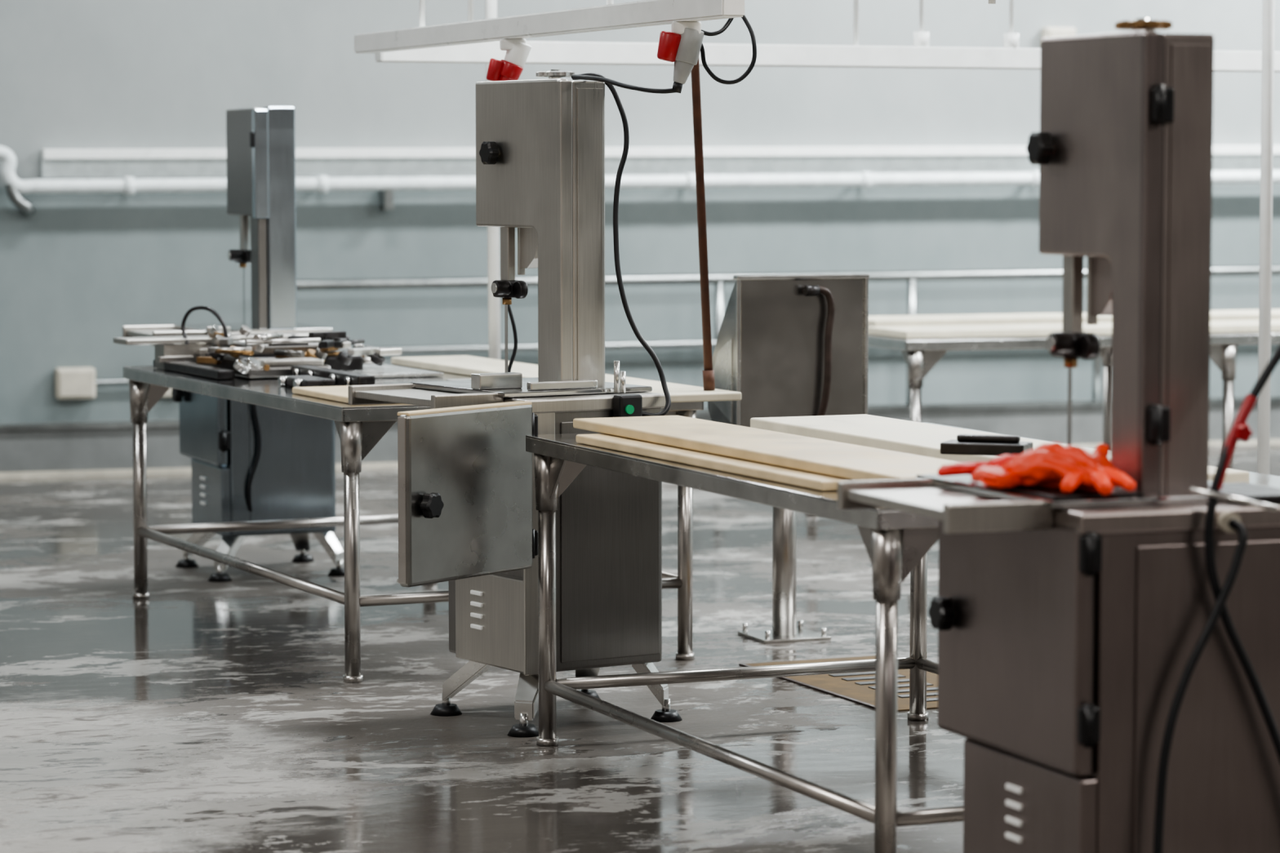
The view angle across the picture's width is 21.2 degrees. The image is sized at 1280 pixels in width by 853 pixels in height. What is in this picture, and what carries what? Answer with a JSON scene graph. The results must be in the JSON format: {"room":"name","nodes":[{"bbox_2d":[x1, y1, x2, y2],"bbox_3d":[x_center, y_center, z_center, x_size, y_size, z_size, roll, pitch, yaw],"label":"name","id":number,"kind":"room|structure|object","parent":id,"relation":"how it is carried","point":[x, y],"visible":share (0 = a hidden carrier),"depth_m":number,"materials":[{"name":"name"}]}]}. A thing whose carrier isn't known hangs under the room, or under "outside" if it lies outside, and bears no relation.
{"room":"factory floor","nodes":[
{"label":"factory floor","id":0,"kind":"room"},
{"bbox_2d":[0,0,1279,423],"bbox_3d":[-0.728,-1.978,18.188,15.700,4.300,0.202,-1,5,-17],"label":"wall","id":1,"kind":"structure","parent":0,"point":[75,74],"depth_m":18.11,"materials":[{"name":"white paint"}]},
{"bbox_2d":[54,367,172,399],"bbox_3d":[-2.645,-0.226,17.578,0.700,0.160,0.100,-1,5,-17],"label":"junction box","id":2,"kind":"object","parent":1,"relation":"attached to","point":[70,383],"visible":0.56,"depth_m":17.47,"materials":[{"name":"beige plastic"}]},
{"bbox_2d":[161,387,172,397],"bbox_3d":[-2.405,-0.198,17.669,0.150,0.090,0.070,-1,5,-17],"label":"outlet","id":3,"kind":"object","parent":2,"relation":"attached to","point":[168,394],"depth_m":17.63,"materials":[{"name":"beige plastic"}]},
{"bbox_2d":[0,395,1279,472],"bbox_3d":[-0.655,0.059,18.105,15.700,0.250,0.300,-1,5,-17],"label":"baseboard","id":4,"kind":"structure","parent":1,"relation":"attached to","point":[95,449],"depth_m":17.68,"materials":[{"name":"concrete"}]},
{"bbox_2d":[296,265,1279,404],"bbox_3d":[2.434,-0.511,18.914,9.095,0.763,0.111,-1,5,-17],"label":"handrail","id":5,"kind":"object","parent":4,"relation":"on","point":[911,277],"visible":0.27,"depth_m":18.22,"materials":[{"name":"metal"}]},
{"bbox_2d":[41,145,1279,177],"bbox_3d":[1.888,-1.471,18.872,10.280,0.191,0.100,-1,5,-17],"label":"wall rail","id":6,"kind":"object","parent":1,"relation":"attached to","point":[342,162],"depth_m":18.31,"materials":[{"name":"white metal"}]},
{"bbox_2d":[1041,26,1075,38],"bbox_3d":[2.317,-2.157,18.956,0.180,0.100,0.090,-1,5,-17],"label":"sensor box","id":7,"kind":"object","parent":1,"relation":"attached to","point":[1046,32],"visible":0.55,"depth_m":18.91,"materials":[{"name":"beige plastic"}]},
{"bbox_2d":[0,444,1279,852],"bbox_3d":[2.386,1.020,8.204,16.100,0.150,21.500,-1,5,-17],"label":"floor","id":8,"kind":"structure","parent":0,"point":[197,715],"depth_m":9.66,"materials":[{"name":"concrete"}]},
{"bbox_2d":[122,106,344,582],"bbox_3d":[-1.563,-0.334,13.203,0.736,1.785,0.706,-2,5,-22],"label":"saw","id":9,"kind":"object","parent":8,"relation":"on","point":[250,462],"visible":0.76,"depth_m":13.03,"materials":[{"name":"metal"}]},
{"bbox_2d":[123,359,703,683],"bbox_3d":[-0.832,0.262,11.612,1.210,0.840,2.300,-2,5,-25],"label":"worktable","id":10,"kind":"object","parent":8,"relation":"on","point":[360,428],"visible":0.55,"depth_m":10.85,"materials":[{"name":"silver metal"}]},
{"bbox_2d":[128,379,148,422],"bbox_3d":[-1.806,-0.101,12.351,0.072,0.170,0.072,-2,5,-25],"label":"socket","id":11,"kind":"object","parent":10,"relation":"attached to","point":[139,410],"depth_m":12.32,"materials":[{"name":"metal"}]},
{"bbox_2d":[113,305,471,386],"bbox_3d":[-1.085,-0.274,11.596,0.927,0.228,1.798,-2,5,-25],"label":"tools","id":12,"kind":"object","parent":10,"relation":"on","point":[312,360],"visible":0.96,"depth_m":11.81,"materials":[{"name":"metal"}]},
{"bbox_2d":[113,335,239,345],"bbox_3d":[-1.651,-0.308,12.215,0.420,0.020,0.170,-2,5,-25],"label":"tray","id":13,"kind":"object","parent":12,"relation":"on","point":[184,340],"depth_m":12.14,"materials":[{"name":"metal"}]},
{"bbox_2d":[292,385,348,403],"bbox_3d":[-0.873,-0.101,10.702,0.260,0.020,0.550,-2,5,-25],"label":"cutting board","id":14,"kind":"object","parent":10,"relation":"on","point":[338,393],"visible":0.3,"depth_m":10.73,"materials":[{"name":"beige plastic"}]},
{"bbox_2d":[339,421,363,472],"bbox_3d":[-0.872,0.053,10.354,0.072,0.170,0.072,-2,5,-25],"label":"socket","id":15,"kind":"object","parent":10,"relation":"attached to","point":[351,433],"depth_m":10.33,"materials":[{"name":"metal"}]},
{"bbox_2d":[391,355,741,402],"bbox_3d":[-0.296,-0.166,11.520,0.300,0.026,2.250,-2,5,-25],"label":"cutting board","id":16,"kind":"object","parent":10,"relation":"on","point":[466,365],"visible":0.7,"depth_m":11.77,"materials":[{"name":"white plastic"}]},
{"bbox_2d":[675,410,696,417],"bbox_3d":[0.143,0.016,10.826,0.072,0.170,0.072,-2,5,-25],"label":"socket","id":17,"kind":"object","parent":10,"relation":"attached to","point":[692,414],"depth_m":10.79,"materials":[{"name":"metal"}]},
{"bbox_2d":[484,0,500,359],"bbox_3d":[-0.531,-1.544,12.539,0.102,4.300,0.100,0,4,0],"label":"support post","id":18,"kind":"object","parent":8,"relation":"on","point":[491,6],"visible":0.17,"depth_m":12.60,"materials":[{"name":"white metal"}]},
{"bbox_2d":[347,69,682,737],"bbox_3d":[-0.410,-0.077,9.531,1.011,1.835,0.840,-3,5,-33],"label":"saw","id":19,"kind":"object","parent":8,"relation":"on","point":[468,513],"visible":0.9,"depth_m":9.55,"materials":[{"name":"metal"}]},
{"bbox_2d":[470,590,483,596],"bbox_3d":[-0.460,0.469,9.645,0.010,0.012,0.060,-3,5,-33],"label":"vent","id":20,"kind":"object","parent":19,"relation":"attached to","point":[473,593],"depth_m":9.64,"materials":[{"name":"silver metal"}]},
{"bbox_2d":[470,601,483,607],"bbox_3d":[-0.460,0.501,9.648,0.010,0.012,0.060,-3,5,-33],"label":"vent","id":21,"kind":"object","parent":19,"relation":"attached to","point":[473,604],"depth_m":9.64,"materials":[{"name":"silver metal"}]},
{"bbox_2d":[470,612,483,618],"bbox_3d":[-0.460,0.533,9.650,0.010,0.012,0.060,-3,5,-33],"label":"vent","id":22,"kind":"object","parent":19,"relation":"attached to","point":[473,615],"depth_m":9.65,"materials":[{"name":"silver metal"}]},
{"bbox_2d":[470,623,483,630],"bbox_3d":[-0.460,0.565,9.653,0.010,0.012,0.060,-3,5,-33],"label":"vent","id":23,"kind":"object","parent":19,"relation":"attached to","point":[473,626],"depth_m":9.65,"materials":[{"name":"silver metal"}]},
{"bbox_2d":[0,439,1279,477],"bbox_3d":[-0.610,0.183,17.965,15.700,0.025,0.010,-1,5,-17],"label":"trim","id":24,"kind":"structure","parent":8,"relation":"on","point":[171,470],"depth_m":17.38,"materials":[{"name":"beige plastic"}]},
{"bbox_2d":[707,273,869,644],"bbox_3d":[0.494,0.095,11.390,0.469,1.206,0.347,-2,5,-20],"label":"pedestal sink","id":25,"kind":"object","parent":8,"relation":"on","point":[791,344],"visible":0.85,"depth_m":11.26,"materials":[{"name":"metal"}]},
{"bbox_2d":[738,655,937,711],"bbox_3d":[0.740,0.773,10.390,0.510,0.007,1.000,-2,5,-23],"label":"floor drain","id":26,"kind":"object","parent":8,"relation":"on","point":[859,687],"visible":0.35,"depth_m":10.35,"materials":[{"name":"metal"}]},
{"bbox_2d":[525,422,1279,852],"bbox_3d":[0.657,0.500,8.508,1.210,0.840,2.150,-2,5,-22],"label":"worktable","id":27,"kind":"object","parent":8,"relation":"on","point":[897,544],"visible":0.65,"depth_m":8.26,"materials":[{"name":"silver metal"}]},
{"bbox_2d":[533,453,559,511],"bbox_3d":[-0.250,0.139,9.225,0.072,0.170,0.072,-2,5,-22],"label":"socket","id":28,"kind":"object","parent":27,"relation":"attached to","point":[547,495],"depth_m":9.20,"materials":[{"name":"metal"}]},
{"bbox_2d":[575,433,855,490],"bbox_3d":[0.255,0.078,8.363,0.300,0.022,1.450,-2,5,-23],"label":"cutting board","id":29,"kind":"object","parent":27,"relation":"on","point":[793,477],"visible":0.48,"depth_m":8.20,"materials":[{"name":"beige plastic"}]},
{"bbox_2d":[573,415,959,480],"bbox_3d":[0.334,0.053,8.356,0.310,0.026,1.880,-2,5,-23],"label":"cutting board","id":30,"kind":"object","parent":29,"relation":"on","point":[817,455],"visible":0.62,"depth_m":8.28,"materials":[{"name":"beige plastic"}]},
{"bbox_2d":[871,528,903,601],"bbox_3d":[0.528,0.285,7.323,0.072,0.170,0.072,-2,5,-22],"label":"socket","id":31,"kind":"object","parent":27,"relation":"attached to","point":[886,544],"depth_m":7.30,"materials":[{"name":"metal"}]},
{"bbox_2d":[750,413,1249,483],"bbox_3d":[0.845,0.054,8.623,0.360,0.030,1.950,-2,5,-23],"label":"cutting board","id":32,"kind":"object","parent":27,"relation":"on","point":[924,439],"visible":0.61,"depth_m":8.94,"materials":[{"name":"white plastic"}]},
{"bbox_2d":[940,434,1033,456],"bbox_3d":[0.811,0.042,8.020,0.200,0.045,0.100,2,5,20],"label":"block","id":33,"kind":"object","parent":32,"relation":"on","point":[964,444],"visible":0.87,"depth_m":7.99,"materials":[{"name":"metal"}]},
{"bbox_2d":[805,331,1279,515],"bbox_3d":[2.116,-0.016,15.238,2.590,0.840,1.190,-2,5,-20],"label":"worktable","id":34,"kind":"object","parent":8,"relation":"on","point":[921,355],"visible":0.46,"depth_m":14.46,"materials":[{"name":"silver metal"}]},
{"bbox_2d":[907,350,924,387],"bbox_3d":[1.149,-0.249,14.280,0.072,0.170,0.072,-2,5,-20],"label":"socket","id":35,"kind":"object","parent":34,"relation":"attached to","point":[915,357],"depth_m":14.25,"materials":[{"name":"metal"}]},
{"bbox_2d":[868,319,1279,338],"bbox_3d":[2.169,-0.429,14.916,2.400,0.030,0.420,-2,5,-20],"label":"cutting board","id":36,"kind":"object","parent":34,"relation":"on","point":[1234,326],"visible":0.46,"depth_m":14.61,"materials":[{"name":"white plastic"}]},
{"bbox_2d":[868,309,1279,326],"bbox_3d":[2.028,-0.480,15.447,2.300,0.050,0.420,-2,5,-20],"label":"cutting board","id":37,"kind":"object","parent":34,"relation":"on","point":[1245,314],"visible":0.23,"depth_m":15.13,"materials":[{"name":"white plastic"}]},
{"bbox_2d":[1102,347,1111,365],"bbox_3d":[2.163,-0.367,15.815,0.072,0.170,0.072,-2,5,-20],"label":"socket","id":38,"kind":"object","parent":34,"relation":"attached to","point":[1106,352],"depth_m":15.79,"materials":[{"name":"metal"}]},
{"bbox_2d":[1221,343,1237,379],"bbox_3d":[2.539,-0.287,14.784,0.072,0.170,0.072,-2,5,-20],"label":"socket","id":39,"kind":"object","parent":34,"relation":"attached to","point":[1228,351],"depth_m":14.76,"materials":[{"name":"metal"}]},
{"bbox_2d":[837,17,1279,852],"bbox_3d":[0.988,-0.089,6.676,1.028,2.308,0.768,-2,5,-21],"label":"saw","id":40,"kind":"object","parent":8,"relation":"on","point":[1108,665],"visible":0.98,"depth_m":6.49,"materials":[{"name":"metal"}]},
{"bbox_2d":[1004,816,1022,826],"bbox_3d":[0.723,0.764,6.633,0.010,0.012,0.060,-2,5,-21],"label":"vent","id":41,"kind":"object","parent":40,"relation":"attached to","point":[1010,821],"depth_m":6.63,"materials":[{"name":"white paint"}]},
{"bbox_2d":[1004,832,1022,843],"bbox_3d":[0.723,0.796,6.636,0.010,0.012,0.060,-2,5,-21],"label":"vent","id":42,"kind":"object","parent":40,"relation":"attached to","point":[1010,837],"depth_m":6.63,"materials":[{"name":"white paint"}]},
{"bbox_2d":[1004,800,1022,810],"bbox_3d":[0.723,0.733,6.631,0.010,0.012,0.060,-2,5,-21],"label":"vent","id":43,"kind":"object","parent":40,"relation":"attached to","point":[1010,805],"depth_m":6.63,"materials":[{"name":"white paint"}]},
{"bbox_2d":[1005,783,1022,794],"bbox_3d":[0.723,0.701,6.628,0.010,0.012,0.060,-2,5,-21],"label":"vent","id":44,"kind":"object","parent":40,"relation":"attached to","point":[1011,788],"depth_m":6.62,"materials":[{"name":"white paint"}]},
{"bbox_2d":[937,442,1136,495],"bbox_3d":[0.748,0.069,6.638,0.221,0.088,0.524,-2,5,-21],"label":"gloves","id":45,"kind":"object","parent":40,"relation":"on","point":[1052,465],"visible":1,"depth_m":6.54,"materials":[{"name":"rubber"}]},
{"bbox_2d":[1217,511,1240,533],"bbox_3d":[1.102,0.178,6.428,0.040,0.040,0.030,-2,5,-21],"label":"socket","id":46,"kind":"object","parent":40,"relation":"attached to","point":[1228,522],"depth_m":6.41,"materials":[{"name":"beige plastic"}]},
{"bbox_2d":[1257,0,1275,475],"bbox_3d":[2.210,-1.504,12.020,0.100,4.300,0.100,0,4,0],"label":"vertical pipe","id":47,"kind":"object","parent":8,"relation":"on","point":[1268,6],"visible":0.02,"depth_m":12.06,"materials":[{"name":"white metal"}]},
{"bbox_2d":[0,145,1279,216],"bbox_3d":[-0.689,-1.304,18.061,15.630,0.375,0.166,-1,5,-17],"label":"pipe","id":48,"kind":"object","parent":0,"point":[385,185],"depth_m":17.92,"materials":[{"name":"white metal"}]},
{"bbox_3d":[2.386,-3.417,7.863,16.100,0.150,21.500,-1,5,-17],"label":"ceiling","id":49,"kind":"structure","parent":0,"visible":0},
{"bbox_2d":[418,0,425,26],"bbox_3d":[-0.720,-2.448,11.246,0.020,2.300,0.020,0,4,0],"label":"hanger","id":50,"kind":"object","parent":49,"relation":"hanging from","point":[421,2],"visible":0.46,"depth_m":11.32,"materials":[{"name":"white paint"}]},
{"bbox_2d":[354,0,744,53],"bbox_3d":[-0.360,-1.218,10.437,0.066,0.066,3.235,-2,5,-22],"label":"beam","id":51,"kind":"structure","parent":50,"relation":"hanging from","point":[643,13],"depth_m":10.10,"materials":[{"name":"white metal"}]},
{"bbox_2d":[486,38,531,80],"bbox_3d":[-0.403,-1.089,10.548,0.139,0.207,0.075,0,4,0],"label":"plug","id":52,"kind":"object","parent":51,"relation":"attached to","point":[517,51],"visible":0.79,"depth_m":10.51,"materials":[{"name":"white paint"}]},
{"bbox_2d":[507,14,756,372],"bbox_3d":[-0.108,-0.668,9.956,0.363,1.264,1.463,-2,5,-21],"label":"hanging cable","id":53,"kind":"object","parent":51,"relation":"hanging from","point":[728,22],"visible":0.6,"depth_m":9.31,"materials":[{"name":"rubber"}]},
{"bbox_2d":[657,21,704,93],"bbox_3d":[0.110,-0.998,9.267,0.129,0.193,0.073,-1,4,-9],"label":"plug","id":54,"kind":"object","parent":51,"relation":"attached to","point":[682,46],"visible":1,"depth_m":9.24,"materials":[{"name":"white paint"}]},
{"bbox_2d":[606,0,613,4],"bbox_3d":[-0.085,-2.327,9.670,0.020,2.300,0.020,0,4,0],"label":"hanger","id":55,"kind":"object","parent":49,"relation":"hanging from","point":[608,2],"visible":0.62,"depth_m":9.75,"materials":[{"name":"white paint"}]},
{"bbox_2d":[690,57,715,391],"bbox_3d":[0.140,-1.824,10.511,0.186,3.434,0.036,0,4,0],"label":"vertical pole","id":56,"kind":"object","parent":49,"relation":"hanging from","point":[708,384],"visible":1,"depth_m":10.59,"materials":[{"name":"brown metal"}]},
{"bbox_2d":[853,0,858,45],"bbox_3d":[0.800,-2.553,12.612,0.020,2.300,0.020,0,4,0],"label":"hanger","id":57,"kind":"object","parent":49,"relation":"hanging from","point":[855,2],"visible":1,"depth_m":12.69,"materials":[{"name":"white paint"}]},
{"bbox_2d":[374,40,1279,72],"bbox_3d":[1.640,-1.397,13.031,5.497,0.080,0.080,-2,5,-21],"label":"beam","id":58,"kind":"structure","parent":57,"relation":"hanging from","point":[542,52],"depth_m":12.56,"materials":[{"name":"white metal"}]},
{"bbox_2d":[913,0,1019,48],"bbox_3d":[1.225,-2.566,12.776,0.433,2.300,0.060,-2,5,-20],"label":"frame","id":59,"kind":"object","parent":49,"relation":"hanging from","point":[921,38],"visible":1,"depth_m":12.89,"materials":[{"name":"white paint"}]},
{"bbox_2d":[988,0,995,4],"bbox_3d":[0.950,-2.288,9.162,0.020,2.300,0.020,0,4,0],"label":"hanger","id":60,"kind":"object","parent":49,"relation":"hanging from","point":[990,2],"visible":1,"depth_m":9.24,"materials":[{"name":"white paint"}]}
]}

